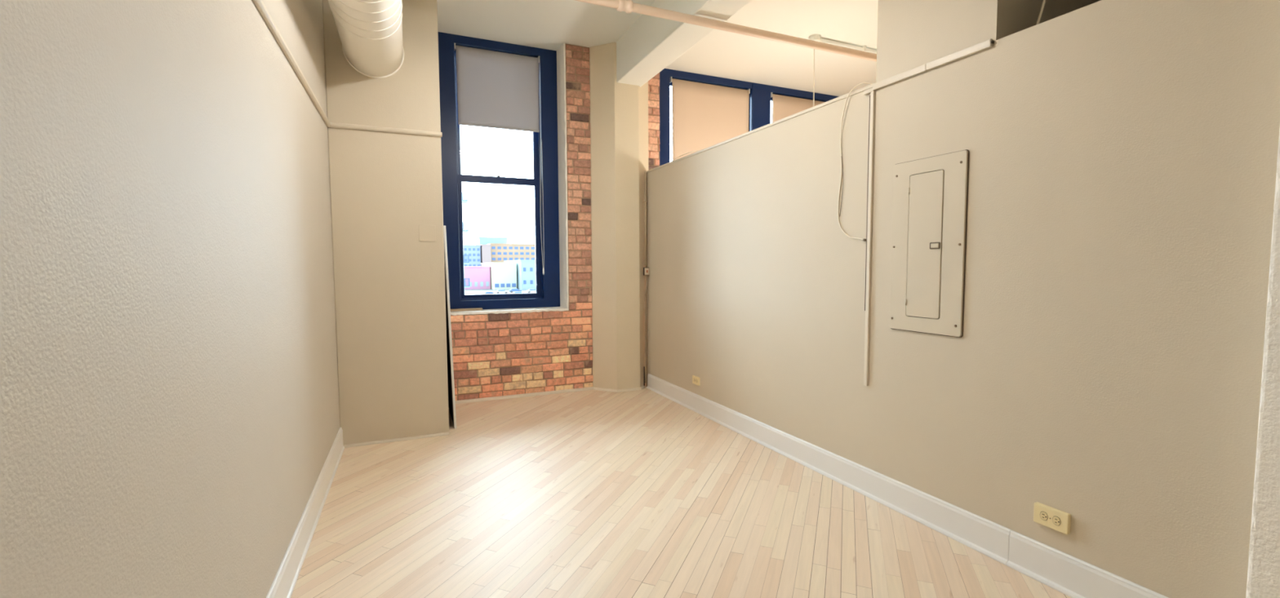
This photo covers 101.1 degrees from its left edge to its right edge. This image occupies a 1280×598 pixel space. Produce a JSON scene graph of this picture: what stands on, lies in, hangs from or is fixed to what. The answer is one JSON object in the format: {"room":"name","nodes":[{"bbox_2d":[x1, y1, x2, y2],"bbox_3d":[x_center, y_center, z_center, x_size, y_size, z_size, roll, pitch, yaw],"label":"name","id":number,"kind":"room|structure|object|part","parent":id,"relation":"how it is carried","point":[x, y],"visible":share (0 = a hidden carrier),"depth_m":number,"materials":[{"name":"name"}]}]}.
{"room":"empty loft room","nodes":[
{"label":"empty loft room","id":0,"kind":"room"},
{"bbox_2d":[0,0,340,597],"bbox_3d":[-0.870,-0.477,0.473,0.200,3.500,8.815,-2,4,-23],"label":"wall","id":1,"kind":"structure","parent":0,"point":[170,426],"depth_m":1.13,"materials":[{"name":"beige paint"}]},
{"bbox_2d":[252,0,330,127],"bbox_3d":[-0.580,-0.981,0.046,0.022,0.034,7.860,-2,4,-23],"label":"trim","id":2,"kind":"structure","parent":1,"relation":"attached to","point":[260,5],"depth_m":2.39,"materials":[{"name":"beige"}]},
{"bbox_2d":[266,427,344,597],"bbox_3d":[-0.568,1.218,0.188,0.026,0.150,7.860,-2,4,-23],"label":"baseboard","id":3,"kind":"structure","parent":1,"relation":"attached to","point":[282,586],"depth_m":2.44,"materials":[{"name":"white"}]},
{"bbox_2d":[322,0,448,444],"bbox_3d":[-1.841,-0.691,3.864,0.735,3.500,0.100,-2,4,-23],"label":"wall","id":4,"kind":"structure","parent":0,"point":[389,283],"depth_m":3.83,"materials":[{"name":"beige paint"}]},
{"bbox_2d":[329,122,442,137],"bbox_3d":[-1.816,-1.215,3.776,0.743,0.034,0.022,-2,4,-23],"label":"trim","id":5,"kind":"structure","parent":4,"relation":"attached to","point":[335,125],"depth_m":3.77,"materials":[{"name":"beige wood"}]},
{"bbox_2d":[342,432,449,448],"bbox_3d":[-1.803,1.050,3.925,0.719,0.018,0.016,-2,4,-23],"label":"trim","id":6,"kind":"structure","parent":4,"relation":"attached to","point":[442,433],"depth_m":3.92,"materials":[{"name":"beige wood"}]},
{"bbox_2d":[418,225,435,241],"bbox_3d":[-1.587,-0.490,3.929,0.116,0.120,0.008,-2,4,-23],"label":"blank plate","id":7,"kind":"object","parent":4,"relation":"attached to","point":[426,233],"visible":1,"depth_m":3.93,"materials":[{"name":"beige paint"}]},
{"bbox_2d":[450,44,659,400],"bbox_3d":[0.637,-0.847,6.130,7.095,3.500,0.396,-2,4,-23],"label":"wall","id":8,"kind":"structure","parent":0,"point":[500,354],"depth_m":5.31,"materials":[{"name":"brick"}]},
{"bbox_2d":[437,31,559,309],"bbox_3d":[-1.420,-1.220,5.332,1.169,2.634,0.170,-2,4,-23],"label":"window","id":9,"kind":"structure","parent":8,"relation":"in","point":[547,294],"depth_m":5.34,"materials":[{"name":"blue paint"}]},
{"bbox_3d":[-1.442,-1.819,5.338,0.821,1.286,0.033,-2,4,-23],"label":"sash","id":10,"kind":"part","parent":9,"relation":"part of","materials":[{"name":"blue paint"}]},
{"bbox_2d":[453,43,544,275],"bbox_3d":[-1.392,-1.348,5.268,0.832,2.219,0.074,-2,4,-23],"label":"roller blind","id":11,"kind":"object","parent":9,"relation":"attached to","point":[497,90],"visible":0.99,"depth_m":5.20,"materials":[{"name":"grey fabric"}]},
{"bbox_3d":[-1.017,-1.365,5.409,0.032,2.142,0.020,-2,4,-23],"label":"pull chain","id":12,"kind":"part","parent":11,"relation":"part of","materials":[{"name":"white plastic"}]},
{"bbox_3d":[-1.422,-0.620,5.382,0.821,1.238,0.035,-2,4,-23],"label":"sash","id":13,"kind":"part","parent":9,"relation":"part of","materials":[{"name":"blue paint"}]},
{"bbox_2d":[450,306,568,315],"bbox_3d":[-1.346,0.120,5.242,1.244,0.031,0.246,-2,4,-23],"label":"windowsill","id":14,"kind":"structure","parent":8,"relation":"attached to","point":[547,308],"depth_m":5.18,"materials":[{"name":"white paint"}]},
{"bbox_2d":[450,307,482,311],"bbox_3d":[-1.719,0.104,5.122,0.355,0.020,0.065,-2,4,-23],"label":"wood strip","id":15,"kind":"object","parent":14,"relation":"on","point":[476,308],"visible":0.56,"depth_m":5.11,"materials":[{"name":"brown wood"}]},
{"bbox_2d":[455,386,593,404],"bbox_3d":[-1.168,0.959,5.228,1.488,0.028,0.024,-2,4,-23],"label":"baseboard","id":16,"kind":"structure","parent":8,"relation":"attached to","point":[460,402],"depth_m":5.22,"materials":[{"name":"beige"}]},
{"bbox_2d":[556,43,568,309],"bbox_3d":[-0.798,-1.217,5.404,0.032,2.655,0.255,-2,4,-23],"label":"trim","id":17,"kind":"structure","parent":8,"relation":"attached to","point":[561,52],"depth_m":5.36,"materials":[{"name":"white paint"}]},
{"bbox_2d":[659,68,839,165],"bbox_3d":[1.401,-1.279,6.556,2.810,2.700,0.178,-2,4,-23],"label":"window","id":18,"kind":"structure","parent":8,"relation":"in","point":[759,107],"depth_m":6.26,"materials":[{"name":"blue paint"}]},
{"bbox_2d":[669,76,750,160],"bbox_3d":[0.838,-1.417,6.247,1.070,2.228,0.057,-2,4,-23],"label":"roller blind","id":19,"kind":"object","parent":18,"relation":"attached to","point":[704,116],"visible":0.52,"depth_m":6.14,"materials":[{"name":"beige fabric"}]},
{"bbox_2d":[770,92,824,122],"bbox_3d":[2.087,-1.457,6.790,1.015,2.228,0.057,-2,4,-23],"label":"roller blind","id":20,"kind":"object","parent":18,"relation":"attached to","point":[783,106],"visible":0.11,"depth_m":6.60,"materials":[{"name":"beige fabric"}]},
{"bbox_2d":[436,0,878,97],"bbox_3d":[2.424,-2.413,1.903,7.495,0.150,9.420,-2,4,-23],"label":"ceiling","id":21,"kind":"structure","parent":0,"point":[548,24],"depth_m":4.97,"materials":[{"name":"white paint"}]},
{"bbox_2d":[328,0,404,78],"bbox_3d":[-0.328,-1.778,0.144,0.396,0.866,7.808,-2,4,-23],"label":"air duct","id":22,"kind":"object","parent":21,"relation":"hanging from","point":[370,32],"visible":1,"depth_m":3.12,"materials":[{"name":"white metal"}]},
{"bbox_2d":[616,0,751,87],"bbox_3d":[1.492,-2.125,1.613,0.277,0.398,9.200,-2,4,-23],"label":"ceiling beam","id":23,"kind":"structure","parent":21,"relation":"attached to","point":[651,43],"depth_m":4.43,"materials":[{"name":"white paint"}]},
{"bbox_2d":[573,0,876,62],"bbox_3d":[1.419,-2.242,4.229,7.095,0.479,0.082,-2,4,-23],"label":"ceiling pipe","id":24,"kind":"object","parent":21,"relation":"hanging from","point":[627,6],"visible":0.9,"depth_m":3.88,"materials":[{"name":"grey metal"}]},
{"bbox_2d":[808,34,821,42],"bbox_3d":[1.690,-2.511,5.096,0.116,0.056,0.116,-2,4,-23],"label":"junction box","id":25,"kind":"object","parent":21,"relation":"attached to","point":[816,37],"visible":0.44,"depth_m":5.05,"materials":[{"name":"white paint"}]},
{"bbox_2d":[813,48,814,106],"bbox_3d":[1.694,-1.581,5.156,0.280,1.812,0.280,-2,4,-23],"label":"cable","id":26,"kind":"object","parent":25,"relation":"hanging from","point":[814,49],"visible":0.05,"depth_m":5.12,"materials":[{"name":"white"}]},
{"bbox_2d":[820,38,876,53],"bbox_3d":[3.065,-2.556,5.694,2.890,0.056,0.080,-2,4,-23],"label":"conduit","id":27,"kind":"object","parent":21,"relation":"attached to","point":[863,48],"visible":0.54,"depth_m":5.25,"materials":[{"name":"beige metal"}]},
{"bbox_2d":[1035,0,1045,25],"bbox_3d":[1.704,-1.653,2.221,0.143,1.401,0.022,-2,4,-23],"label":"cable","id":28,"kind":"object","parent":21,"relation":"hanging from","point":[1044,1],"visible":0.34,"depth_m":2.26,"materials":[{"name":"beige plastic"}]},
{"bbox_2d":[290,385,1071,597],"bbox_3d":[2.395,1.216,2.116,7.395,0.120,9.420,-2,4,-23],"label":"floor","id":29,"kind":"structure","parent":0,"point":[589,494],"depth_m":2.66,"materials":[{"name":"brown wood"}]},
{"bbox_2d":[443,226,456,429],"bbox_3d":[-1.659,0.211,4.519,0.021,1.615,0.800,-3,5,-23],"label":"panel","id":30,"kind":"object","parent":29,"relation":"on","point":[451,401],"visible":0.59,"depth_m":4.19,"materials":[{"name":"white"}]},
{"bbox_2d":[589,42,648,390],"bbox_3d":[-0.168,-0.801,5.474,0.647,3.500,0.248,-2,4,-23],"label":"column","id":31,"kind":"structure","parent":29,"relation":"on","point":[619,112],"depth_m":5.37,"materials":[{"name":"beige paint"}]},
{"bbox_2d":[593,387,617,392],"bbox_3d":[-0.369,0.942,5.466,0.290,0.023,0.020,1,4,25],"label":"trim","id":32,"kind":"structure","parent":31,"relation":"attached to","point":[594,388],"depth_m":5.46,"materials":[{"name":"beige wood"}]},
{"bbox_2d":[616,387,641,392],"bbox_3d":[-0.115,0.942,5.459,0.272,0.023,0.020,-2,4,-23],"label":"trim","id":33,"kind":"structure","parent":31,"relation":"attached to","point":[633,388],"depth_m":5.46,"materials":[{"name":"beige wood"}]},
{"bbox_2d":[643,366,644,386],"bbox_3d":[0.045,0.814,5.548,0.012,0.205,0.008,-2,4,-23],"label":"bracket","id":34,"kind":"object","parent":31,"relation":"attached to","point":[643,366],"visible":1,"depth_m":5.55,"materials":[{"name":"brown metal"}]},
{"bbox_2d":[643,170,647,265],"bbox_3d":[0.056,-0.838,5.462,0.038,0.972,0.036,-2,4,-23],"label":"conduit","id":35,"kind":"object","parent":31,"relation":"attached to","point":[645,201],"visible":1,"depth_m":5.45,"materials":[{"name":"metal"}]},
{"bbox_2d":[643,267,648,275],"bbox_3d":[0.066,-0.288,5.487,0.054,0.082,0.048,-2,4,-23],"label":"switch box","id":36,"kind":"object","parent":35,"relation":"attached to","point":[646,270],"visible":1,"depth_m":5.47,"materials":[{"name":"beige"}]},
{"bbox_2d":[644,275,647,382],"bbox_3d":[0.064,0.316,5.532,0.039,1.141,0.019,-1,4,-9],"label":"power cord","id":37,"kind":"object","parent":36,"relation":"hanging from","point":[646,275],"visible":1,"depth_m":5.53,"materials":[{"name":"paint"}]},
{"bbox_2d":[647,0,1279,597],"bbox_3d":[1.937,0.057,1.619,0.121,2.262,8.705,-2,4,-24],"label":"wall","id":38,"kind":"structure","parent":0,"point":[1104,371],"depth_m":2.12,"materials":[{"name":"beige paint"}]},
{"bbox_2d":[645,173,648,386],"bbox_3d":[0.130,-0.189,5.580,0.142,2.262,0.026,-2,4,-24],"label":"trim","id":39,"kind":"structure","parent":38,"relation":"attached to","point":[646,294],"depth_m":5.57,"materials":[{"name":"paint"}]},
{"bbox_2d":[692,375,699,386],"bbox_3d":[0.498,0.724,4.678,0.016,0.072,0.112,-2,4,-24],"label":"wall outlet","id":40,"kind":"object","parent":38,"relation":"attached to","point":[695,380],"visible":1,"depth_m":4.67,"materials":[{"name":"beige plastic"}]},
{"bbox_2d":[646,83,874,173],"bbox_3d":[0.726,-1.242,4.191,0.132,0.020,2.913,-2,4,-24],"label":"trim","id":41,"kind":"structure","parent":38,"relation":"on","point":[869,86],"depth_m":3.60,"materials":[{"name":"beige"}]},
{"bbox_2d":[671,150,700,161],"bbox_3d":[0.433,-1.294,4.699,0.027,0.020,0.602,-2,4,-27],"label":"strand","id":42,"kind":"object","parent":41,"relation":"on","point":[699,150],"visible":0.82,"depth_m":4.73,"materials":[{"name":"beige"}]},
{"bbox_2d":[839,155,843,217],"bbox_3d":[1.179,-0.659,3.080,0.005,0.350,0.024,-2,4,-23],"label":"strand","id":43,"kind":"object","parent":38,"relation":"attached to","point":[841,156],"visible":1,"depth_m":3.07,"materials":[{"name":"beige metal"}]},
{"bbox_2d":[837,82,873,241],"bbox_3d":[1.214,-0.765,2.994,0.035,0.876,0.222,-2,4,-31],"label":"loose cable","id":44,"kind":"object","parent":38,"relation":"attached to","point":[864,240],"visible":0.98,"depth_m":3.07,"materials":[{"name":"beige plastic"}]},
{"bbox_2d":[863,88,875,386],"bbox_3d":[1.256,-0.331,2.926,0.016,1.634,0.067,-2,4,-24],"label":"channel","id":45,"kind":"object","parent":38,"relation":"attached to","point":[872,97],"visible":1,"depth_m":2.90,"materials":[{"name":"beige metal"}]},
{"bbox_2d":[646,373,1168,597],"bbox_3d":[1.858,1.110,1.690,0.033,0.152,8.580,-2,4,-24],"label":"baseboard","id":46,"kind":"structure","parent":38,"relation":"attached to","point":[990,539],"depth_m":2.57,"materials":[{"name":"white wood"}]},
{"bbox_2d":[888,149,969,337],"bbox_3d":[1.407,-0.261,2.596,0.020,0.864,0.401,-2,4,-24],"label":"breaker panel","id":47,"kind":"object","parent":38,"relation":"attached to","point":[930,195],"visible":1,"depth_m":2.57,"materials":[{"name":"beige paint"}]},
{"bbox_3d":[1.405,-0.263,2.599,0.010,0.710,0.181,-2,4,-24],"label":"door","id":48,"kind":"part","parent":47,"relation":"part of","materials":[{"name":"beige paint"}]},
{"bbox_2d":[872,39,994,90],"bbox_3d":[1.395,-1.129,2.561,0.017,0.036,0.631,-2,4,-24],"label":"channel","id":49,"kind":"object","parent":38,"relation":"attached to","point":[987,44],"visible":1,"depth_m":2.51,"materials":[{"name":"beige metal"}]},
{"bbox_2d":[1033,502,1071,534],"bbox_3d":[1.659,0.882,2.122,0.024,0.080,0.123,-2,4,-24],"label":"wall outlet","id":50,"kind":"object","parent":38,"relation":"attached to","point":[1060,521],"visible":1,"depth_m":2.11,"materials":[{"name":"beige plastic"}]},
{"bbox_2d":[1040,511,1048,520],"bbox_3d":[1.641,0.881,2.139,0.002,0.036,0.029,-2,4,-24],"label":"receptacle","id":51,"kind":"object","parent":50,"relation":"attached to","point":[1043,515],"depth_m":2.14,"materials":[{"name":"beige plastic"}]},
{"bbox_2d":[1052,515,1060,525],"bbox_3d":[1.660,0.884,2.098,0.002,0.036,0.029,-2,4,-24],"label":"receptacle","id":52,"kind":"object","parent":50,"relation":"attached to","point":[1055,519],"depth_m":2.10,"materials":[{"name":"beige plastic"}]},
{"bbox_2d":[875,0,1101,83],"bbox_3d":[3.314,-1.816,3.385,4.200,1.238,0.630,-2,4,-24],"label":"wall","id":53,"kind":"structure","parent":0,"point":[912,34],"depth_m":2.50,"materials":[{"name":"beige paint"}]},
{"bbox_2d":[1245,128,1279,597],"bbox_3d":[2.750,-0.435,-0.435,0.280,3.500,4.256,-2,4,-23],"label":"wall","id":54,"kind":"structure","parent":0,"point":[1264,562],"depth_m":1.49,"materials":[{"name":"white paint"}]},
{"label":"outside","id":55,"kind":"structure","parent":0,"visible":0},
{"bbox_2d":[464,288,535,294],"bbox_3d":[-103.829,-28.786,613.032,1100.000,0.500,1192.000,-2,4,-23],"label":"ground","id":56,"kind":"structure","parent":55,"point":[466,291],"depth_m":201.25,"materials":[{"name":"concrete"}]},
{"bbox_2d":[463,244,480,266],"bbox_3d":[-96.740,-19.203,295.217,11.700,21.000,28.300,-2,4,-23],"label":"apartment block","id":57,"kind":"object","parent":56,"relation":"on","point":[473,251],"visible":0.48,"depth_m":282.80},
{"bbox_2d":[464,266,490,289],"bbox_3d":[-77.825,-9.987,238.473,14.600,9.700,40.300,-2,4,-23],"label":"warehouse","id":58,"kind":"structure","parent":56,"relation":"on","point":[479,277],"depth_m":221.05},
{"bbox_2d":[479,244,491,266],"bbox_3d":[-88.150,-19.491,296.766,5.100,21.300,28.300,-2,4,-23],"label":"apartment block","id":59,"kind":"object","parent":56,"relation":"on","point":[486,257],"visible":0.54,"depth_m":283.84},
{"bbox_2d":[482,291,496,294],"bbox_3d":[-48.752,-1.658,170.971,4.490,1.442,1.800,-2,4,-23],"label":"parked car","id":60,"kind":"object","parent":56,"relation":"on","point":[486,292],"visible":0.53,"depth_m":170.27,"materials":[{"name":"metal"}]},
{"bbox_2d":[475,236,507,244],"bbox_3d":[-93.317,-24.693,331.347,17.100,27.300,20.300,-2,4,-23],"label":"apartment block","id":61,"kind":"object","parent":56,"relation":"on","point":[479,241],"visible":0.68,"depth_m":321.67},
{"bbox_2d":[480,262,517,289],"bbox_3d":[-63.631,-10.636,235.888,9.800,11.200,40.300,-2,4,-23],"label":"warehouse","id":62,"kind":"structure","parent":56,"relation":"on","point":[503,276],"depth_m":217.94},
{"bbox_2d":[494,289,508,293],"bbox_3d":[-48.846,-2.633,186.171,4.490,1.442,1.800,-2,4,-23],"label":"parked car","id":63,"kind":"object","parent":56,"relation":"on","point":[498,291],"visible":0.98,"depth_m":185.37,"materials":[{"name":"metal"}]},
{"bbox_2d":[486,243,535,262],"bbox_3d":[-75.412,-20.842,309.897,28.600,22.200,30.300,-2,4,-23],"label":"apartment block","id":64,"kind":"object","parent":56,"relation":"on","point":[500,252],"visible":0.41,"depth_m":294.78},
{"bbox_2d":[508,288,521,293],"bbox_3d":[-46.019,-3.143,193.932,4.489,1.442,1.800,-2,4,-23],"label":"parked car","id":65,"kind":"object","parent":56,"relation":"on","point":[511,291],"visible":0.82,"depth_m":193.04,"materials":[{"name":"blue metal"}]},
{"bbox_2d":[511,291,523,293],"bbox_3d":[-39.361,-1.683,170.699,4.489,1.442,1.800,-2,4,-23],"label":"parked car","id":66,"kind":"object","parent":56,"relation":"on","point":[514,292],"visible":0.34,"depth_m":170.07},
{"bbox_2d":[504,260,535,289],"bbox_3d":[-48.677,-11.201,235.826,17.200,12.200,40.300,-2,4,-23],"label":"warehouse","id":67,"kind":"structure","parent":56,"relation":"on","point":[526,269],"depth_m":215.77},
{"bbox_2d":[526,288,535,293],"bbox_3d":[-38.763,-2.960,190.555,4.489,1.442,1.800,-2,4,-23],"label":"parked car","id":68,"kind":"object","parent":56,"relation":"on","point":[529,291],"visible":0.62,"depth_m":189.61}
]}

